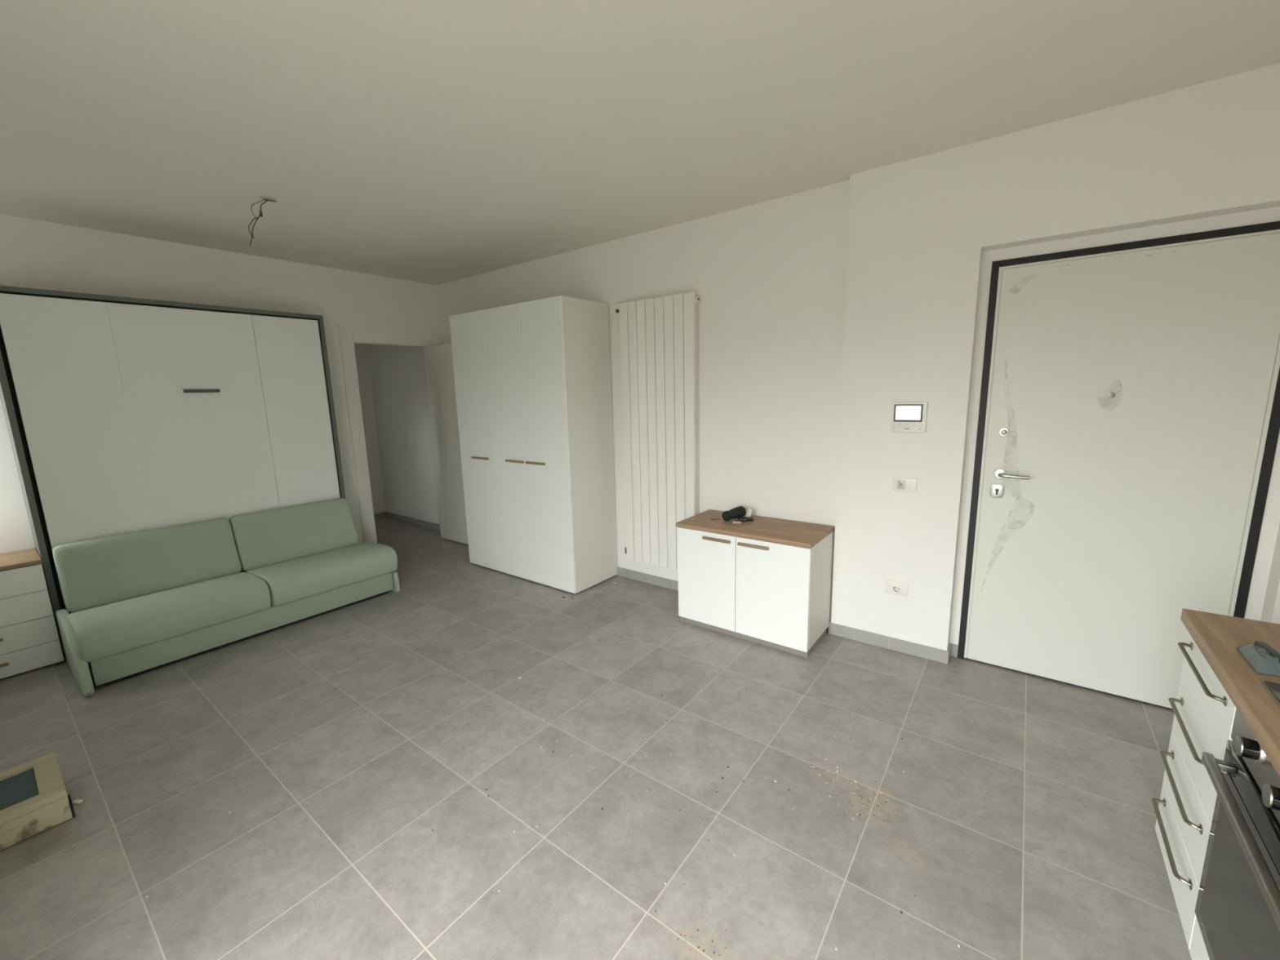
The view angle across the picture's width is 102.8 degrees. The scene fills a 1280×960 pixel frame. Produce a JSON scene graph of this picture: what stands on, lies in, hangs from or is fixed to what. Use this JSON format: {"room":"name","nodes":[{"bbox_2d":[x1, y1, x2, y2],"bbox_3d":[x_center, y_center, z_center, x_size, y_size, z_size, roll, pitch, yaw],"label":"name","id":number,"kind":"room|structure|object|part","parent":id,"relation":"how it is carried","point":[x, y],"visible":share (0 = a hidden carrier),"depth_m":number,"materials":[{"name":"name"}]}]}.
{"room":"studio apartment","nodes":[
{"label":"studio apartment","id":0,"kind":"room"},
{"bbox_2d":[0,213,442,553],"bbox_3d":[-3.192,-0.430,4.136,0.100,2.680,3.645,6,12,37],"label":"wall","id":1,"kind":"structure","parent":0,"point":[35,254],"depth_m":3.79,"materials":[{"name":"white paint"}]},
{"bbox_2d":[337,324,468,544],"bbox_3d":[-2.151,-0.353,4.956,0.800,2.196,0.960,6,12,37],"label":"door","id":2,"kind":"structure","parent":1,"relation":"in","point":[438,360],"depth_m":5.16,"materials":[{"name":"white wood"}]},
{"bbox_3d":[-2.640,-0.313,4.798,0.014,2.196,0.112,6,12,37],"label":"casing","id":3,"kind":"part","parent":2,"relation":"part of","materials":[{"name":"white wood"}]},
{"bbox_3d":[-2.377,-1.381,5.006,0.008,0.084,0.844,6,12,37],"label":"head casing","id":4,"kind":"part","parent":2,"relation":"part of","materials":[{"name":"white wood"}]},
{"bbox_2d":[354,343,385,513],"bbox_3d":[-3.473,-0.607,5.196,1.640,2.680,2.225,6,12,37],"label":"wall","id":5,"kind":"structure","parent":0,"point":[361,349],"depth_m":6.46,"materials":[{"name":"white paint"}]},
{"bbox_2d":[373,511,439,530],"bbox_3d":[-3.403,0.667,5.464,1.425,0.075,2.105,6,12,37],"label":"baseboard","id":6,"kind":"structure","parent":5,"relation":"attached to","point":[383,514],"depth_m":6.37,"materials":[{"name":"tile"}]},
{"bbox_2d":[0,517,1191,959],"bbox_3d":[-1.470,1.167,2.875,8.100,0.120,4.450,6,12,37],"label":"floor","id":7,"kind":"structure","parent":0,"point":[1029,833],"depth_m":1.97,"materials":[{"name":"tile"}]},
{"bbox_2d":[0,547,64,679],"bbox_3d":[-3.858,0.819,2.956,0.443,0.655,0.591,6,12,37],"label":"chest","id":8,"kind":"object","parent":7,"relation":"on","point":[29,640],"visible":1,"depth_m":2.98,"materials":[{"name":"white wood"}]},
{"bbox_3d":[-3.688,1.071,2.862,0.016,0.016,0.195,6,12,37],"label":"handle","id":9,"kind":"part","parent":8,"relation":"part of","materials":[{"name":"brown wood"}]},
{"bbox_3d":[-3.707,0.616,2.801,0.019,0.156,0.583,6,12,37],"label":"drawer","id":10,"kind":"part","parent":8,"relation":"part of","materials":[{"name":"white laminate"}]},
{"bbox_3d":[-3.703,0.774,2.828,0.019,0.159,0.583,6,12,37],"label":"drawer","id":11,"kind":"part","parent":8,"relation":"part of","materials":[{"name":"white laminate"}]},
{"bbox_3d":[-3.700,0.932,2.856,0.019,0.155,0.583,6,12,37],"label":"drawer","id":12,"kind":"part","parent":8,"relation":"part of","materials":[{"name":"white laminate"}]},
{"bbox_3d":[-3.696,1.078,2.881,0.019,0.135,0.583,6,12,37],"label":"drawer","id":13,"kind":"part","parent":8,"relation":"part of","materials":[{"name":"white laminate"}]},
{"bbox_2d":[0,751,75,850],"bbox_3d":[-2.429,1.240,1.858,0.362,0.121,0.460,6,12,37],"label":"cardboard box","id":14,"kind":"object","parent":7,"relation":"on","point":[34,799],"visible":1,"depth_m":1.91,"materials":[{"name":"beige cardboard"}]},
{"bbox_2d":[71,799,83,804],"bbox_3d":[-2.219,1.270,2.015,0.028,0.008,0.018,0,10,7],"label":"chip","id":15,"kind":"object","parent":7,"relation":"on","point":[77,801],"visible":0.91,"depth_m":2.01,"materials":[{"name":"white"}]},
{"bbox_2d":[0,285,345,658],"bbox_3d":[-3.204,-0.128,3.757,0.378,2.214,1.733,6,12,37],"label":"bed","id":16,"kind":"object","parent":7,"relation":"on","point":[122,415],"visible":0.76,"depth_m":3.41,"materials":[{"name":"white wood"}]},
{"bbox_3d":[-3.451,-0.233,3.166,0.022,1.714,0.443,6,12,37],"label":"panel","id":17,"kind":"part","parent":16,"relation":"part of","materials":[{"name":"white laminate"}]},
{"bbox_3d":[-3.091,-0.323,3.637,0.022,1.714,0.755,6,12,37],"label":"panel","id":18,"kind":"part","parent":16,"relation":"part of","materials":[{"name":"white laminate"}]},
{"bbox_3d":[-3.070,-0.623,3.577,0.032,0.021,0.200,6,12,37],"label":"handle","id":19,"kind":"part","parent":16,"relation":"part of","materials":[{"name":"grey metal"}]},
{"bbox_3d":[-2.729,-0.414,4.110,0.022,1.714,0.446,6,12,37],"label":"panel","id":20,"kind":"part","parent":16,"relation":"part of","materials":[{"name":"white laminate"}]},
{"bbox_2d":[52,497,399,697],"bbox_3d":[-2.738,0.651,3.571,0.750,0.721,1.768,6,12,37],"label":"sofa","id":21,"kind":"object","parent":7,"relation":"on","point":[139,602],"visible":1,"depth_m":3.34,"materials":[{"name":"green fabric"}]},
{"bbox_3d":[-3.212,0.966,2.900,0.654,0.352,0.046,6,12,37],"label":"panel","id":22,"kind":"part","parent":21,"relation":"part of","materials":[{"name":"green fabric"}]},
{"bbox_2d":[52,517,241,613],"bbox_3d":[-3.205,0.535,3.380,0.206,0.412,0.855,6,12,37],"label":"cushion","id":23,"kind":"object","parent":21,"relation":"on","point":[100,571],"depth_m":3.30,"materials":[{"name":"green fabric"}]},
{"bbox_2d":[66,572,271,662],"bbox_3d":[-2.925,0.809,3.210,0.564,0.208,0.873,6,12,37],"label":"seat cushion","id":24,"kind":"object","parent":21,"relation":"on","point":[108,627],"depth_m":3.07,"materials":[{"name":"green fabric"}]},
{"bbox_2d":[228,497,358,571],"bbox_3d":[-2.701,0.408,4.038,0.206,0.412,0.813,6,12,37],"label":"cushion","id":25,"kind":"object","parent":21,"relation":"on","point":[264,538],"depth_m":3.96,"materials":[{"name":"green fabric"}]},
{"bbox_2d":[246,542,397,606],"bbox_3d":[-2.401,0.677,3.895,0.564,0.208,0.863,6,12,37],"label":"seat cushion","id":26,"kind":"object","parent":21,"relation":"on","point":[295,577],"depth_m":3.76,"materials":[{"name":"green fabric"}]},
{"bbox_3d":[-2.187,0.797,4.276,0.624,0.165,0.032,6,12,37],"label":"panel","id":27,"kind":"part","parent":21,"relation":"part of","materials":[{"name":"green fabric"}]},
{"bbox_2d":[448,295,617,593],"bbox_3d":[-0.922,-0.294,4.365,1.358,2.222,0.536,6,12,37],"label":"wardrobe","id":28,"kind":"object","parent":7,"relation":"on","point":[533,384],"visible":1,"depth_m":4.04,"materials":[{"name":"white wood"}]},
{"bbox_3d":[-1.429,-0.302,4.448,0.445,2.207,0.019,6,12,37],"label":"door","id":29,"kind":"part","parent":28,"relation":"part of","materials":[{"name":"white laminate"}]},
{"bbox_3d":[-1.382,-0.190,4.409,0.228,0.018,0.020,6,12,37],"label":"handle","id":30,"kind":"part","parent":28,"relation":"part of","materials":[{"name":"brown metal"}]},
{"bbox_3d":[-1.071,-0.265,4.181,0.448,2.207,0.019,6,12,37],"label":"door","id":31,"kind":"part","parent":28,"relation":"part of","materials":[{"name":"white laminate"}]},
{"bbox_3d":[-1.016,-0.151,4.136,0.217,0.018,0.020,6,12,37],"label":"handle","id":32,"kind":"part","parent":28,"relation":"part of","materials":[{"name":"brown metal"}]},
{"bbox_3d":[-0.819,-0.131,3.989,0.213,0.018,0.020,6,12,37],"label":"handle","id":33,"kind":"part","parent":28,"relation":"part of","materials":[{"name":"brown metal"}]},
{"bbox_3d":[-0.707,-0.227,3.910,0.459,2.207,0.019,6,12,37],"label":"door","id":34,"kind":"part","parent":28,"relation":"part of","materials":[{"name":"white laminate"}]},
{"bbox_2d":[146,582,984,950],"bbox_3d":[-0.285,1.177,2.275,2.927,0.008,3.460,-10,13,-39],"label":"crumbs","id":35,"kind":"object","parent":7,"relation":"on","point":[958,945],"visible":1,"depth_m":2.07,"materials":[{"name":"white"}]},
{"bbox_2d":[431,596,915,955],"bbox_3d":[-0.203,1.170,2.307,2.612,0.006,2.212,6,12,37],"label":"crumbs","id":36,"kind":"object","parent":7,"relation":"on","point":[562,597],"visible":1,"depth_m":1.91,"materials":[{"name":"brown food"}]},
{"bbox_2d":[675,509,835,657],"bbox_3d":[0.730,0.625,3.317,0.890,0.690,0.468,6,12,37],"label":"sideboard","id":37,"kind":"object","parent":7,"relation":"on","point":[767,581],"visible":0.93,"depth_m":3.11,"materials":[{"name":"white wood"}]},
{"bbox_3d":[0.425,0.631,3.288,0.418,0.619,0.019,6,12,37],"label":"door","id":38,"kind":"part","parent":37,"relation":"part of","materials":[{"name":"white laminate"}]},
{"bbox_3d":[0.474,0.373,3.178,0.195,0.018,0.018,6,12,37],"label":"handle","id":39,"kind":"part","parent":37,"relation":"part of","materials":[{"name":"brown wood"}]},
{"bbox_2d":[721,506,746,520],"bbox_3d":[0.622,0.221,3.384,0.170,0.084,0.072,-7,11,-27],"label":"pouch","id":40,"kind":"object","parent":37,"relation":"on","point":[738,512],"visible":1,"depth_m":3.36,"materials":[{"name":"black fabric"}]},
{"bbox_2d":[732,518,745,523],"bbox_3d":[0.640,0.268,3.314,0.083,0.019,0.055,-7,12,-31],"label":"key fob","id":41,"kind":"object","parent":37,"relation":"on","point":[733,522],"visible":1,"depth_m":3.30,"materials":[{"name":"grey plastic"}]},
{"bbox_2d":[737,516,753,521],"bbox_3d":[0.697,0.258,3.372,0.090,0.016,0.060,-2,10,-1],"label":"wallet","id":42,"kind":"object","parent":37,"relation":"on","point":[747,518],"visible":1,"depth_m":3.35,"materials":[{"name":"black leather"}]},
{"bbox_2d":[746,507,752,516],"bbox_3d":[0.728,0.223,3.406,0.020,0.076,0.048,-8,12,-32],"label":"packet","id":43,"kind":"object","parent":37,"relation":"on","point":[749,510],"visible":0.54,"depth_m":3.40,"materials":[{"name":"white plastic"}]},
{"bbox_3d":[0.670,0.393,3.032,0.198,0.018,0.018,6,12,37],"label":"handle","id":44,"kind":"part","parent":37,"relation":"part of","materials":[{"name":"brown wood"}]},
{"bbox_3d":[0.777,0.667,3.026,0.453,0.619,0.019,6,12,37],"label":"door","id":45,"kind":"part","parent":37,"relation":"part of","materials":[{"name":"white laminate"}]},
{"bbox_3d":[0.855,0.587,3.473,0.879,0.624,0.061,6,12,37],"label":"panel","id":46,"kind":"part","parent":37,"relation":"part of","materials":[{"name":"white wood"}]},
{"bbox_2d":[1151,632,1235,949],"bbox_3d":[1.757,0.891,1.278,0.607,0.811,0.457,6,12,37],"label":"drawer unit","id":47,"kind":"object","parent":7,"relation":"on","point":[1204,712],"visible":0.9,"depth_m":1.40,"materials":[{"name":"white laminate"},{"name":"brushed nickel"}]},
{"bbox_3d":[1.532,1.034,1.478,0.033,0.018,0.352,6,12,37],"label":"handle","id":48,"kind":"part","parent":47,"relation":"part of","materials":[{"name":"silver metal"}]},
{"bbox_3d":[1.552,1.087,1.471,0.019,0.176,0.456,6,12,37],"label":"drawer","id":49,"kind":"part","parent":47,"relation":"part of","materials":[{"name":"white"}]},
{"bbox_3d":[1.528,0.870,1.449,0.033,0.018,0.352,6,12,37],"label":"handle","id":50,"kind":"part","parent":47,"relation":"part of","materials":[{"name":"silver metal"}]},
{"bbox_3d":[1.523,0.693,1.419,0.033,0.018,0.352,6,12,37],"label":"handle","id":51,"kind":"part","parent":47,"relation":"part of","materials":[{"name":"silver metal"}]},
{"bbox_3d":[1.548,0.911,1.441,0.019,0.176,0.456,6,12,37],"label":"drawer","id":52,"kind":"part","parent":47,"relation":"part of","materials":[{"name":"white wood"}]},
{"bbox_3d":[1.544,0.735,1.410,0.019,0.176,0.456,6,12,37],"label":"drawer","id":53,"kind":"part","parent":47,"relation":"part of","materials":[{"name":"white wood"}]},
{"bbox_3d":[1.519,0.514,1.388,0.033,0.018,0.352,6,12,37],"label":"handle","id":54,"kind":"part","parent":47,"relation":"part of","materials":[{"name":"silver metal"}]},
{"bbox_3d":[1.540,0.560,1.380,0.019,0.173,0.456,6,12,37],"label":"drawer","id":55,"kind":"part","parent":47,"relation":"part of","materials":[{"name":"white wood"}]},
{"bbox_2d":[1189,916,1209,959],"bbox_3d":[0.999,1.088,0.262,0.575,0.808,2.098,6,12,37],"label":"base cabinet","id":56,"kind":"object","parent":7,"relation":"on","point":[1197,951],"visible":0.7,"depth_m":1.26,"materials":[{"name":"white"}]},
{"bbox_2d":[1180,608,1279,776],"bbox_3d":[1.129,0.632,0.372,0.609,0.038,2.586,6,12,37],"label":"countertop","id":57,"kind":"structure","parent":56,"relation":"on","point":[1218,637],"depth_m":1.26,"materials":[{"name":"brown wood"}]},
{"bbox_2d":[1236,640,1279,676],"bbox_3d":[1.531,0.434,1.251,0.065,0.031,0.152,6,12,37],"label":"packet","id":58,"kind":"object","parent":57,"relation":"on","point":[1262,657],"visible":1,"depth_m":1.24,"materials":[{"name":"grey"}]},
{"bbox_2d":[1260,680,1279,706],"bbox_3d":[1.457,0.527,0.799,0.504,0.006,0.590,6,12,37],"label":"cooktop","id":59,"kind":"object","parent":57,"relation":"in","point":[1273,688],"visible":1,"depth_m":1.14,"materials":[{"name":"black glass"}]},
{"bbox_3d":[1.457,0.527,0.799,0.496,0.005,0.582,6,12,37],"label":"glass","id":60,"kind":"part","parent":59,"relation":"part of","materials":[{"name":"grey glass"}]},
{"bbox_2d":[1195,707,1279,959],"bbox_3d":[1.414,0.865,0.857,0.597,0.593,0.598,6,12,37],"label":"oven","id":61,"kind":"object","parent":56,"relation":"in","point":[1237,907],"visible":0.9,"depth_m":1.07,"materials":[{"name":"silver metal"}]},
{"bbox_3d":[1.187,0.686,0.988,0.048,0.022,0.506,6,12,37],"label":"handle","id":62,"kind":"part","parent":61,"relation":"part of","materials":[{"name":"metal"}]},
{"bbox_3d":[1.222,0.604,0.953,0.028,0.098,0.598,6,12,37],"label":"control panel","id":63,"kind":"part","parent":61,"relation":"part of","materials":[{"name":"metal"}]},
{"bbox_3d":[1.283,0.562,1.059,0.008,0.048,0.048,6,12,37],"label":"knob","id":64,"kind":"part","parent":61,"relation":"part of","materials":[{"name":"silver metal"}]},
{"bbox_2d":[366,179,849,581],"bbox_3d":[-1.060,-0.614,4.893,5.855,2.680,0.200,6,12,37],"label":"wall","id":65,"kind":"structure","parent":0,"point":[768,277],"depth_m":3.45,"materials":[{"name":"white paint"}]},
{"bbox_2d":[615,292,699,570],"bbox_3d":[0.139,-0.320,3.842,0.720,1.990,0.098,6,12,37],"label":"radiator","id":66,"kind":"object","parent":65,"relation":"attached to","point":[660,357],"visible":0.92,"depth_m":3.76,"materials":[{"name":"white metal"}]},
{"bbox_2d":[616,566,958,664],"bbox_3d":[0.255,0.828,4.014,3.823,0.075,0.122,6,12,37],"label":"baseboard","id":67,"kind":"structure","parent":65,"relation":"attached to","point":[940,655],"depth_m":3.08,"materials":[{"name":"tile"}]},
{"bbox_2d":[0,0,1279,284],"bbox_3d":[-1.539,-1.606,2.394,8.100,0.150,4.450,6,12,37],"label":"ceiling","id":68,"kind":"structure","parent":0,"point":[434,142],"depth_m":2.01,"materials":[{"name":"white paint"}]},
{"bbox_2d":[248,195,276,245],"bbox_3d":[-2.136,-1.466,2.901,0.078,0.269,0.150,6,12,37],"label":"wires","id":69,"kind":"object","parent":68,"relation":"hanging from","point":[264,197],"visible":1,"depth_m":2.89,"materials":[{"name":"black"}]},
{"bbox_2d":[831,62,1279,650],"bbox_3d":[2.088,-0.278,2.505,2.075,2.680,0.269,6,12,37],"label":"wall","id":70,"kind":"structure","parent":0,"point":[925,233],"depth_m":2.60,"materials":[{"name":"white paint"}]},
{"bbox_2d":[884,579,908,596],"bbox_3d":[1.486,0.628,2.960,0.121,0.079,0.014,6,12,37],"label":"power socket","id":71,"kind":"object","parent":70,"relation":"attached to","point":[891,587],"visible":1,"depth_m":2.96,"materials":[{"name":"white plastic"}]},
{"bbox_2d":[893,476,917,493],"bbox_3d":[1.478,0.028,2.851,0.118,0.079,0.014,6,12,37],"label":"light switch","id":72,"kind":"object","parent":70,"relation":"attached to","point":[900,484],"visible":1,"depth_m":2.85,"materials":[{"name":"white plastic"}]},
{"bbox_2d":[891,401,928,432],"bbox_3d":[1.465,-0.342,2.782,0.170,0.165,0.024,6,12,37],"label":"intercom","id":73,"kind":"object","parent":70,"relation":"attached to","point":[907,416],"visible":1,"depth_m":2.77,"materials":[{"name":"white plastic"}]},
{"bbox_2d":[957,221,1279,710],"bbox_3d":[2.202,0.004,2.434,1.032,2.142,0.134,6,12,37],"label":"door","id":74,"kind":"structure","parent":70,"relation":"in","point":[1128,428],"depth_m":2.39,"materials":[{"name":"white laminate"},{"name":"brushed steel"}]},
{"bbox_3d":[1.879,-0.031,2.664,0.052,0.052,0.008,6,12,37],"label":"handle","id":75,"kind":"part","parent":74,"relation":"part of","materials":[{"name":"silver metal"}]},
{"bbox_3d":[1.868,-0.244,2.621,0.025,0.025,0.014,6,12,37],"label":"knob","id":76,"kind":"part","parent":74,"relation":"part of","materials":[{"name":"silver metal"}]},
{"bbox_3d":[1.906,-0.020,2.607,0.133,0.022,0.057,6,12,37],"label":"lever","id":77,"kind":"part","parent":74,"relation":"part of","materials":[{"name":"silver metal"}]}
]}

